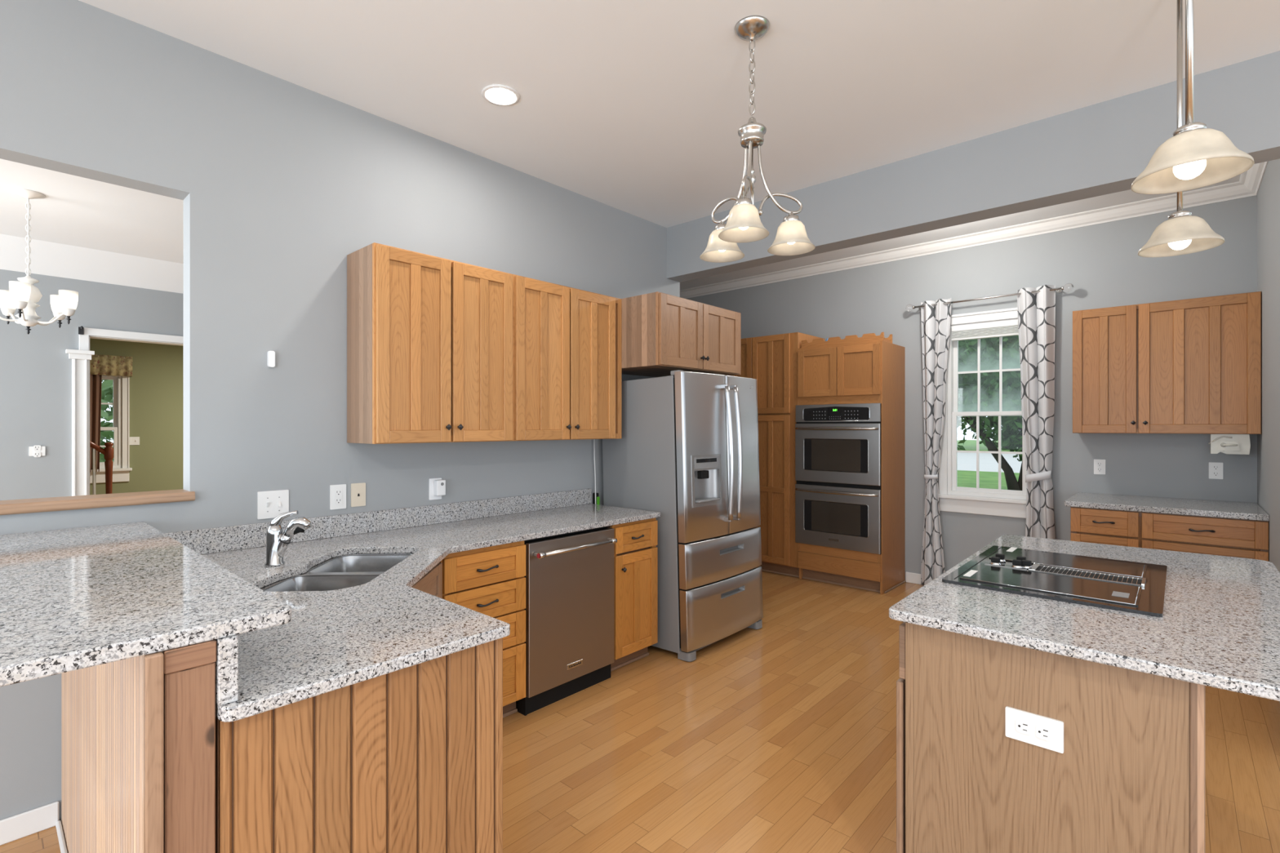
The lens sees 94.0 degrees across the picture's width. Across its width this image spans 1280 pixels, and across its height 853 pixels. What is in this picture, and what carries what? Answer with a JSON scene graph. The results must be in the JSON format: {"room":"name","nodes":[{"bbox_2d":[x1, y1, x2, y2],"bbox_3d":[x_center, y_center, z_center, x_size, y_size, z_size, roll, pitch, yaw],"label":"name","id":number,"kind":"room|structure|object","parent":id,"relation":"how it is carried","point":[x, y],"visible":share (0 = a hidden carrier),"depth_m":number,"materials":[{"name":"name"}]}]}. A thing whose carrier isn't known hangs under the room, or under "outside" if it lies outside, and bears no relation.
{"room":"kitchen","nodes":[
{"label":"kitchen","id":0,"kind":"room"},
{"bbox_2d":[0,269,182,500],"bbox_3d":[-3.867,0.146,4.058,0.120,2.600,6.836,0,0,42],"label":"wall","id":1,"kind":"structure","parent":0,"point":[36,368],"depth_m":3.94,"materials":[{"name":"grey paint"}]},
{"bbox_2d":[28,444,44,457],"bbox_3d":[-3.929,0.161,3.893,0.009,0.078,0.075,0,0,42],"label":"power outlet","id":2,"kind":"object","parent":1,"relation":"attached to","point":[37,451],"visible":1,"depth_m":3.89,"materials":[{"name":"white plastic"}]},
{"bbox_2d":[33,444,40,450],"bbox_3d":[-3.927,0.139,3.891,0.002,0.034,0.034,0,0,42],"label":"receptacle","id":3,"kind":"object","parent":2,"relation":"attached to","point":[37,447],"depth_m":3.89,"materials":[{"name":"white plastic"}]},
{"bbox_2d":[33,452,40,457],"bbox_3d":[-3.927,0.183,3.891,0.002,0.034,0.034,0,0,42],"label":"receptacle","id":4,"kind":"object","parent":2,"relation":"attached to","point":[35,454],"depth_m":3.89,"materials":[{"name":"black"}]},
{"bbox_2d":[78,325,84,334],"bbox_3d":[-3.758,-0.648,4.018,0.058,0.052,0.028,0,0,42],"label":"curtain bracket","id":5,"kind":"object","parent":1,"relation":"attached to","point":[81,330],"visible":1,"depth_m":4.03,"materials":[{"name":"black metal"}]},
{"bbox_2d":[65,327,182,496],"bbox_3d":[-3.382,0.387,4.558,0.170,2.118,1.452,0,0,42],"label":"trim","id":6,"kind":"structure","parent":1,"relation":"attached to","point":[81,358],"depth_m":4.05,"materials":[{"name":"paint"}]},
{"bbox_2d":[0,158,182,293],"bbox_3d":[-2.939,-1.124,3.220,2.383,0.260,6.836,0,0,42],"label":"ceiling","id":7,"kind":"structure","parent":0,"point":[83,228],"depth_m":3.50,"materials":[{"name":"paint"}]},
{"bbox_2d":[0,187,78,333],"bbox_3d":[-3.025,-0.805,2.939,0.376,0.698,0.371,0,0,42],"label":"chandelier","id":8,"kind":"object","parent":7,"relation":"hanging from","point":[23,295],"visible":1,"depth_m":2.95,"materials":[{"name":"white ceramic"}]},
{"bbox_2d":[55,640,216,852],"bbox_3d":[-1.460,0.926,1.649,1.678,1.040,0.118,0,0,42],"label":"base cabinet","id":9,"kind":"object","parent":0,"point":[138,734],"depth_m":1.13,"materials":[{"name":"brown wood"}]},
{"bbox_2d":[0,521,291,686],"bbox_3d":[-1.514,0.390,1.595,1.669,0.032,0.537,0,0,42],"label":"breakfast bar","id":10,"kind":"object","parent":9,"relation":"on","point":[72,599],"visible":1,"depth_m":1.28,"materials":[{"name":"stone"}]},
{"bbox_2d":[89,337,182,494],"bbox_3d":[-5.453,0.226,6.882,0.120,2.440,4.700,0,0,42],"label":"wall","id":11,"kind":"structure","parent":0,"point":[156,382],"depth_m":6.75,"materials":[{"name":"paint"}]},
{"bbox_2d":[89,374,132,483],"bbox_3d":[-5.783,-0.027,6.472,0.160,1.265,0.410,0,0,42],"label":"window","id":12,"kind":"structure","parent":11,"relation":"in","point":[121,384],"depth_m":6.54,"materials":[{"name":"paint"}]},
{"bbox_2d":[89,354,132,377],"bbox_3d":[-5.724,-0.657,6.426,0.085,0.215,0.400,0,0,42],"label":"window valance","id":13,"kind":"object","parent":11,"relation":"attached to","point":[106,365],"visible":0.79,"depth_m":6.42,"materials":[{"name":"fabric"}]},
{"bbox_2d":[89,373,102,471],"bbox_3d":[-5.803,-0.037,6.321,0.037,1.035,0.163,0,0,42],"label":"drape","id":14,"kind":"object","parent":13,"relation":"hanging from","point":[95,380],"visible":0.51,"depth_m":6.34,"materials":[{"name":"brown fabric"}]},
{"bbox_2d":[129,436,139,444],"bbox_3d":[-5.600,0.160,6.619,0.014,0.090,0.085,0,0,42],"label":"light switch","id":15,"kind":"object","parent":11,"relation":"attached to","point":[133,440],"visible":1,"depth_m":6.62,"materials":[{"name":"white plastic"}]},
{"bbox_2d":[0,0,679,821],"bbox_3d":[-2.346,-0.067,2.010,0.120,3.026,7.836,0,0,42],"label":"wall","id":16,"kind":"structure","parent":0,"point":[277,180],"depth_m":2.67,"materials":[{"name":"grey paint"}]},
{"bbox_2d":[0,801,58,845],"bbox_3d":[-3.517,1.403,0.614,0.014,0.085,4.195,0,0,42],"label":"baseboard","id":17,"kind":"structure","parent":16,"relation":"attached to","point":[28,823],"depth_m":2.11,"materials":[{"name":"paint"}]},
{"bbox_2d":[0,488,195,515],"bbox_3d":[-2.489,0.287,1.842,0.163,0.038,1.795,0,0,42],"label":"trim","id":18,"kind":"structure","parent":16,"relation":"attached to","point":[116,500],"depth_m":2.24,"materials":[{"name":"brown wood"}]},
{"bbox_2d":[266,351,275,367],"bbox_3d":[-1.652,-0.302,2.675,0.018,0.072,0.026,0,0,42],"label":"wall sensor","id":19,"kind":"object","parent":16,"relation":"attached to","point":[270,354],"visible":1,"depth_m":2.67,"materials":[{"name":"white plastic"}]},
{"bbox_2d":[257,489,288,519],"bbox_3d":[-1.645,0.350,2.682,0.017,0.122,0.124,0,0,42],"label":"light switch","id":20,"kind":"object","parent":16,"relation":"attached to","point":[270,504],"visible":0.85,"depth_m":2.68,"materials":[{"name":"white plastic"}]},
{"bbox_2d":[329,484,346,510],"bbox_3d":[-1.461,0.341,2.892,0.010,0.118,0.074,0,0,42],"label":"power outlet","id":21,"kind":"object","parent":16,"relation":"attached to","point":[337,492],"visible":1,"depth_m":2.89,"materials":[{"name":"white plastic"}]},
{"bbox_2d":[334,489,342,504],"bbox_3d":[-1.459,0.341,2.890,0.002,0.068,0.033,0,0,42],"label":"receptacle","id":22,"kind":"object","parent":21,"relation":"attached to","point":[338,493],"depth_m":2.89,"materials":[{"name":"white plastic"}]},
{"bbox_2d":[351,482,365,506],"bbox_3d":[-1.397,0.339,2.963,0.008,0.115,0.070,0,0,42],"label":"plate","id":23,"kind":"object","parent":16,"relation":"attached to","point":[357,491],"visible":1,"depth_m":2.96,"materials":[{"name":"beige plastic"}]},
{"bbox_2d":[164,488,591,555],"bbox_3d":[-1.177,0.480,3.199,0.019,0.104,2.494,0,0,42],"label":"backsplash","id":24,"kind":"structure","parent":16,"relation":"attached to","point":[224,539],"depth_m":3.03,"materials":[{"name":"stone"}]},
{"bbox_2d":[346,242,512,444],"bbox_3d":[-1.048,-0.380,3.086,0.352,0.919,0.762,0,0,42],"label":"upper cabinet","id":25,"kind":"object","parent":16,"relation":"attached to","point":[429,338],"visible":1,"depth_m":2.91,"materials":[{"name":"brown wood"}]},
{"bbox_2d":[428,478,445,500],"bbox_3d":[-1.105,0.342,3.258,0.046,0.116,0.076,0,0,42],"label":"plug","id":26,"kind":"object","parent":16,"relation":"attached to","point":[437,486],"visible":1,"depth_m":3.25,"materials":[{"name":"white plastic"}]},
{"bbox_2d":[512,274,621,440],"bbox_3d":[-0.502,-0.380,3.690,0.352,0.919,0.865,0,0,42],"label":"upper cabinet","id":27,"kind":"object","parent":16,"relation":"attached to","point":[566,340],"visible":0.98,"depth_m":3.54,"materials":[{"name":"brown wood"}]},
{"bbox_2d":[593,439,595,504],"bbox_3d":[-0.311,0.376,4.127,0.023,0.580,0.010,0,0,42],"label":"cord","id":28,"kind":"object","parent":16,"relation":"hanging from","point":[593,439],"visible":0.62,"depth_m":4.13,"materials":[{"name":"white plastic"}]},
{"bbox_2d":[621,291,741,377],"bbox_3d":[0.222,-0.612,4.260,0.662,0.458,0.950,0,0,42],"label":"upper cabinet","id":29,"kind":"object","parent":16,"relation":"attached to","point":[662,333],"visible":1,"depth_m":3.91,"materials":[{"name":"brown wood"}]},
{"bbox_2d":[0,570,1279,852],"bbox_3d":[-0.821,1.476,2.224,14.200,0.060,10.200,0,0,42],"label":"floor","id":30,"kind":"structure","parent":0,"point":[780,736],"depth_m":2.64,"materials":[{"name":"brown wood"}]},
{"bbox_2d":[89,440,113,494],"bbox_3d":[-5.191,0.463,5.144,0.070,1.966,0.998,0,0,42],"label":"stair railing","id":31,"kind":"object","parent":30,"relation":"on","point":[108,451],"visible":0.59,"depth_m":5.46,"materials":[{"name":"brown wood"}]},
{"bbox_2d":[215,637,502,852],"bbox_3d":[-0.785,1.004,1.563,0.538,0.883,0.647,0,0,42],"label":"base cabinet","id":32,"kind":"object","parent":30,"relation":"on","point":[410,759],"visible":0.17,"depth_m":1.37,"materials":[{"name":"brown wood"}]},
{"bbox_2d":[411,562,442,598],"bbox_3d":[-0.909,0.966,2.335,0.120,0.760,0.599,0,0,-3],"label":"base cabinet","id":33,"kind":"object","parent":30,"relation":"on","point":[431,583],"visible":0.1,"depth_m":2.49,"materials":[{"name":"brown wood"}]},
{"bbox_2d":[440,541,525,718],"bbox_3d":[-0.931,1.004,2.997,0.629,0.884,0.456,0,0,42],"label":"base cabinet","id":34,"kind":"object","parent":30,"relation":"on","point":[490,581],"visible":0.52,"depth_m":2.87,"materials":[{"name":"brown wood"}]},
{"bbox_2d":[515,525,617,715],"bbox_3d":[-0.542,1.004,3.374,0.650,0.883,0.622,0,0,42],"label":"dishwasher","id":35,"kind":"object","parent":30,"relation":"on","point":[569,642],"visible":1,"depth_m":3.16,"materials":[{"name":"silver metal"}]},
{"bbox_2d":[606,517,657,671],"bbox_3d":[-0.227,1.004,3.770,0.637,0.884,0.386,0,0,42],"label":"base cabinet","id":36,"kind":"object","parent":30,"relation":"on","point":[635,550],"visible":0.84,"depth_m":3.57,"materials":[{"name":"brown wood"}]},
{"bbox_2d":[201,503,660,722],"bbox_3d":[-0.565,0.546,2.625,1.696,0.029,2.526,0,0,42],"label":"countertop","id":37,"kind":"structure","parent":36,"relation":"on","point":[333,640],"depth_m":1.69,"materials":[{"name":"stone"}]},
{"bbox_2d":[214,635,238,706],"bbox_3d":[-1.409,0.469,1.706,1.675,0.126,0.032,0,0,42],"label":"backsplash","id":38,"kind":"structure","parent":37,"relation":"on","point":[227,648],"depth_m":1.14,"materials":[{"name":"stone"}]},
{"bbox_2d":[264,511,311,566],"bbox_3d":[-1.354,0.428,2.300,0.170,0.208,0.068,0,0,-3],"label":"faucet","id":39,"kind":"object","parent":37,"relation":"on","point":[277,541],"visible":1,"depth_m":2.28,"materials":[{"name":"silver metal"}]},
{"bbox_2d":[260,553,413,591],"bbox_3d":[-1.136,0.654,2.280,0.458,0.184,0.790,0,0,-3],"label":"double sink","id":40,"kind":"object","parent":37,"relation":"in","point":[344,571],"visible":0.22,"depth_m":2.29,"materials":[{"name":"silver metal"}]},
{"bbox_2d":[592,493,599,504],"bbox_3d":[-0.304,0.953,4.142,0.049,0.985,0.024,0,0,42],"label":"bottle","id":41,"kind":"object","parent":37,"relation":"on","point":[597,498],"visible":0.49,"depth_m":4.13,"materials":[{"name":"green plastic"}]},
{"bbox_2d":[602,369,763,662],"bbox_3d":[0.345,0.553,4.194,0.826,1.793,0.888,-2,-2,42],"label":"refrigerator","id":42,"kind":"object","parent":30,"relation":"on","point":[686,451],"visible":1,"depth_m":3.86,"materials":[{"name":"metal"}]},
{"bbox_2d":[733,332,824,577],"bbox_3d":[1.345,0.275,6.174,0.916,2.341,0.595,0,0,42],"label":"pantry cabinet","id":43,"kind":"object","parent":30,"relation":"on","point":[771,360],"visible":0.43,"depth_m":5.81,"materials":[{"name":"brown wood"}]},
{"bbox_2d":[797,340,906,594],"bbox_3d":[1.981,0.353,5.599,0.799,2.185,0.595,0,0,42],"label":"tall cabinet","id":44,"kind":"object","parent":30,"relation":"on","point":[873,371],"visible":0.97,"depth_m":5.34,"materials":[{"name":"brown wood"}]},
{"bbox_2d":[795,403,880,554],"bbox_3d":[1.915,0.449,5.549,0.789,1.301,0.606,0,0,42],"label":"double oven","id":45,"kind":"object","parent":44,"relation":"in","point":[837,446],"visible":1,"depth_m":5.35,"materials":[{"name":"silver metal"}]},
{"bbox_2d":[801,332,892,348],"bbox_3d":[1.899,-0.784,5.513,0.785,0.088,0.278,0,0,42],"label":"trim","id":46,"kind":"structure","parent":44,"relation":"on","point":[869,337],"depth_m":5.37,"materials":[{"name":"brown wood"}]},
{"bbox_2d":[896,622,1205,852],"bbox_3d":[1.509,1.004,2.110,0.674,0.884,1.525,0,0,42],"label":"base cabinet","id":47,"kind":"object","parent":30,"relation":"on","point":[1129,776],"visible":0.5,"depth_m":1.53,"materials":[{"name":"brown wood"}]},
{"bbox_2d":[1005,706,1063,753],"bbox_3d":[1.011,0.778,1.533,0.126,0.078,0.009,0,0,42],"label":"power outlet","id":48,"kind":"object","parent":47,"relation":"attached to","point":[1039,731],"visible":1,"depth_m":1.53,"materials":[{"name":"white plastic"}]},
{"bbox_2d":[1015,719,1031,734],"bbox_3d":[0.993,0.778,1.546,0.034,0.034,0.002,0,0,42],"label":"receptacle","id":49,"kind":"object","parent":48,"relation":"attached to","point":[1023,726],"depth_m":1.55,"materials":[{"name":"white plastic"}]},
{"bbox_2d":[1035,724,1052,741],"bbox_3d":[1.025,0.778,1.516,0.034,0.034,0.002,0,0,42],"label":"receptacle","id":50,"kind":"object","parent":48,"relation":"attached to","point":[1043,732],"depth_m":1.52,"materials":[{"name":"white plastic"}]},
{"bbox_2d":[888,534,1279,701],"bbox_3d":[1.609,0.547,2.059,0.917,0.030,1.660,0,0,42],"label":"countertop","id":51,"kind":"structure","parent":47,"relation":"on","point":[1219,627],"depth_m":1.64,"materials":[{"name":"stone"}]},
{"bbox_2d":[942,545,1167,617],"bbox_3d":[1.502,0.513,2.140,0.570,0.038,0.780,0,0,42],"label":"cooktop","id":52,"kind":"object","parent":51,"relation":"in","point":[1132,587],"visible":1,"depth_m":2.04,"materials":[{"name":"black glass"}]},
{"bbox_2d":[1028,564,1146,586],"bbox_3d":[1.558,0.517,2.090,0.320,0.009,0.120,0,0,42],"label":"vent grille","id":53,"kind":"object","parent":52,"relation":"attached to","point":[1091,575],"depth_m":2.08,"materials":[{"name":"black metal"}]},
{"bbox_2d":[1070,506,1268,561],"bbox_3d":[3.553,0.998,4.061,0.946,0.895,0.759,0,0,42],"label":"base cabinet","id":54,"kind":"object","parent":30,"relation":"on","point":[1220,536],"visible":0.26,"depth_m":3.77,"materials":[{"name":"brown wood"}]},
{"bbox_2d":[1064,492,1269,520],"bbox_3d":[3.545,0.532,4.078,0.978,0.036,0.754,0,0,42],"label":"countertop","id":55,"kind":"structure","parent":54,"relation":"on","point":[1193,507],"depth_m":3.95,"materials":[{"name":"stone"}]},
{"bbox_2d":[79,0,1279,227],"bbox_3d":[0.619,-1.630,-0.785,8.028,0.100,7.666,0,0,42],"label":"ceiling","id":56,"kind":"structure","parent":0,"point":[637,108],"depth_m":2.62,"materials":[{"name":"paint"}]},
{"bbox_2d":[481,84,519,106],"bbox_3d":[-0.663,-1.576,2.846,0.180,0.008,0.180,0,0,42],"label":"recessed light","id":57,"kind":"object","parent":56,"relation":"in","point":[495,94],"visible":1,"depth_m":2.84,"materials":[{"name":"paint"}]},
{"bbox_2d":[699,15,815,262],"bbox_3d":[0.413,-1.144,2.372,0.450,0.870,0.464,0,0,42],"label":"chandelier","id":58,"kind":"object","parent":56,"relation":"hanging from","point":[744,224],"visible":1,"depth_m":2.35,"materials":[{"name":"silver metal"}]},
{"bbox_2d":[1137,0,1225,257],"bbox_3d":[1.881,-1.098,2.081,0.226,0.963,0.226,0,0,42],"label":"pendant lamp","id":59,"kind":"object","parent":56,"relation":"hanging from","point":[1183,233],"visible":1,"depth_m":2.07,"materials":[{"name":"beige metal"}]},
{"bbox_2d":[1130,0,1254,194],"bbox_3d":[1.366,-1.098,1.485,0.226,0.963,0.226,0,0,42],"label":"pendant lamp","id":60,"kind":"object","parent":56,"relation":"hanging from","point":[1196,156],"visible":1,"depth_m":1.48,"materials":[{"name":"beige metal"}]},
{"bbox_2d":[680,173,1240,289],"bbox_3d":[1.551,-1.701,5.193,5.738,0.100,2.114,0,0,42],"label":"ceiling","id":61,"kind":"structure","parent":0,"point":[1126,196],"depth_m":5.10,"materials":[{"name":"paint"}]},
{"bbox_2d":[687,195,1257,573],"bbox_3d":[2.194,-0.103,5.904,5.738,3.097,0.140,0,0,42],"label":"wall","id":62,"kind":"structure","parent":0,"point":[1104,266],"depth_m":4.77,"materials":[{"name":"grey paint"}]},
{"bbox_2d":[905,572,922,585],"bbox_3d":[2.963,1.398,5.106,1.330,0.095,0.014,0,0,42],"label":"baseboard","id":63,"kind":"structure","parent":62,"relation":"attached to","point":[913,578],"depth_m":5.50,"materials":[{"name":"paint"}]},
{"bbox_2d":[680,160,1268,298],"bbox_3d":[1.439,-1.606,5.181,5.588,0.090,1.946,0,0,42],"label":"trim","id":64,"kind":"structure","parent":62,"relation":"attached to","point":[1249,184],"depth_m":4.91,"materials":[{"name":"paint"}]},
{"bbox_2d":[938,307,1026,518],"bbox_3d":[2.998,-0.114,5.137,0.800,1.740,0.180,0,0,42],"label":"window","id":65,"kind":"structure","parent":62,"relation":"in","point":[994,505],"depth_m":5.19,"materials":[{"name":"paint"}]},
{"bbox_2d":[951,321,1018,341],"bbox_3d":[2.974,-0.814,5.111,0.560,0.110,0.044,0,0,42],"label":"window blind","id":66,"kind":"object","parent":65,"relation":"attached to","point":[1007,329],"visible":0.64,"depth_m":5.11,"materials":[{"name":"white fabric"}]},
{"bbox_2d":[905,283,1073,311],"bbox_3d":[2.916,-1.081,5.068,1.249,0.066,0.132,0,0,42],"label":"curtain rod","id":67,"kind":"object","parent":62,"relation":"attached to","point":[1067,287],"visible":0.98,"depth_m":4.97,"materials":[{"name":"silver metal"}]},
{"bbox_2d":[920,297,951,585],"bbox_3d":[2.620,0.153,5.292,0.263,2.545,0.085,0,0,42],"label":"curtain","id":68,"kind":"object","parent":67,"relation":"hanging from","point":[935,319],"visible":0.98,"depth_m":5.30,"materials":[{"name":"fabric"}]},
{"bbox_2d":[1017,284,1055,539],"bbox_3d":[3.179,0.153,4.784,0.284,2.545,0.099,0,0,42],"label":"curtain","id":69,"kind":"object","parent":67,"relation":"hanging from","point":[1036,312],"visible":0.76,"depth_m":4.79,"materials":[{"name":"fabric"}]},
{"bbox_2d":[1093,459,1105,474],"bbox_3d":[3.534,0.311,4.592,0.072,0.115,0.009,0,0,42],"label":"power outlet","id":70,"kind":"object","parent":62,"relation":"attached to","point":[1099,464],"visible":1,"depth_m":4.59,"materials":[{"name":"white plastic"}]},
{"bbox_2d":[1097,462,1102,466],"bbox_3d":[3.532,0.289,4.590,0.034,0.034,0.002,0,0,42],"label":"receptacle","id":71,"kind":"object","parent":70,"relation":"attached to","point":[1099,464],"depth_m":4.59,"materials":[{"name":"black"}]},
{"bbox_2d":[1097,467,1102,471],"bbox_3d":[3.532,0.333,4.590,0.034,0.034,0.002,0,0,42],"label":"receptacle","id":72,"kind":"object","parent":70,"relation":"attached to","point":[1099,469],"depth_m":4.59,"materials":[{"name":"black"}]},
{"bbox_2d":[1072,291,1261,434],"bbox_3d":[3.677,-0.406,4.225,0.980,0.910,0.360,0,0,42],"label":"upper cabinet","id":73,"kind":"object","parent":62,"relation":"attached to","point":[1188,366],"visible":1,"depth_m":4.08,"materials":[{"name":"brown wood"}]},
{"bbox_2d":[1208,434,1250,454],"bbox_3d":[3.891,0.115,3.948,0.196,0.132,0.164,0,0,42],"label":"can opener","id":74,"kind":"object","parent":73,"relation":"attached to","point":[1237,444],"visible":0.98,"depth_m":3.90,"materials":[{"name":"grey plastic"}]},
{"bbox_2d":[1208,462,1222,479],"bbox_3d":[4.012,0.308,4.160,0.072,0.115,0.009,0,0,42],"label":"power outlet","id":75,"kind":"object","parent":62,"relation":"attached to","point":[1215,469],"visible":1,"depth_m":4.16,"materials":[{"name":"white plastic"}]},
{"bbox_2d":[1212,465,1219,470],"bbox_3d":[4.010,0.286,4.158,0.034,0.034,0.002,0,0,42],"label":"receptacle","id":76,"kind":"object","parent":75,"relation":"attached to","point":[1214,467],"depth_m":4.16,"materials":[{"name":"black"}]},
{"bbox_2d":[1212,471,1219,476],"bbox_3d":[4.010,0.330,4.158,0.034,0.034,0.002,0,0,42],"label":"receptacle","id":77,"kind":"object","parent":75,"relation":"attached to","point":[1215,473],"depth_m":4.16,"materials":[{"name":"white plastic"}]},
{"bbox_2d":[666,50,1279,282],"bbox_3d":[3.246,-1.465,2.122,8.028,0.573,0.170,0,0,42],"label":"wall header","id":78,"kind":"structure","parent":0,"point":[1100,148],"depth_m":3.17,"materials":[{"name":"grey paint"}]},
{"bbox_2d":[1257,158,1279,702],"bbox_3d":[3.556,-0.103,3.268,0.120,3.097,1.946,0,0,42],"label":"wall","id":79,"kind":"structure","parent":0,"point":[1268,193],"depth_m":3.43,"materials":[{"name":"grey paint"}]},
{"label":"outside","id":80,"kind":"structure","parent":0,"visible":0},
{"bbox_2d":[957,440,1017,451],"bbox_3d":[25.746,1.486,50.864,150.000,0.120,30.000,0,0,42],"label":"verge","id":81,"kind":"structure","parent":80,"point":[969,445],"depth_m":43.48,"materials":[{"name":"green plant"}]},
{"bbox_2d":[957,383,1017,448],"bbox_3d":[23.610,-4.899,38.062,6.468,12.743,20.143,0,0,-44],"label":"tree","id":82,"kind":"object","parent":81,"relation":"on","point":[961,419],"visible":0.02,"depth_m":40.07,"materials":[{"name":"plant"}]},
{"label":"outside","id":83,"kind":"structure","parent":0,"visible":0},
{"bbox_2d":[957,470,1019,489],"bbox_3d":[5.777,1.516,13.851,70.000,0.100,15.700,0,0,42],"label":"ground","id":84,"kind":"structure","parent":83,"point":[989,480],"depth_m":16.50,"materials":[{"name":"green plant"}]},
{"bbox_2d":[957,335,1022,490],"bbox_3d":[7.779,-1.827,12.996,4.063,6.710,5.159,0,0,-38],"label":"tree","id":85,"kind":"object","parent":84,"relation":"on","point":[989,347],"visible":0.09,"depth_m":12.68,"materials":[{"name":"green plant"}]},
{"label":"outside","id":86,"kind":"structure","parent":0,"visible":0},
{"bbox_3d":[-21.205,1.516,13.300,30.700,0.100,21.300,0,0,42],"label":"ground","id":87,"kind":"structure","parent":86,"visible":0},
{"bbox_2d":[99,379,113,462],"bbox_3d":[-8.226,0.087,9.561,2.463,2.758,4.456,0,0,42],"label":"bush","id":88,"kind":"object","parent":87,"relation":"on","point":[107,384],"visible":0.04,"depth_m":8.89,"materials":[{"name":"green plant"}]},
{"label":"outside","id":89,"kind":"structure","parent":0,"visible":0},
{"bbox_2d":[957,452,1022,472],"bbox_3d":[13.365,1.506,29.705,100.000,0.080,18.000,0,0,42],"label":"road","id":90,"kind":"structure","parent":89,"point":[966,461],"depth_m":24.38,"materials":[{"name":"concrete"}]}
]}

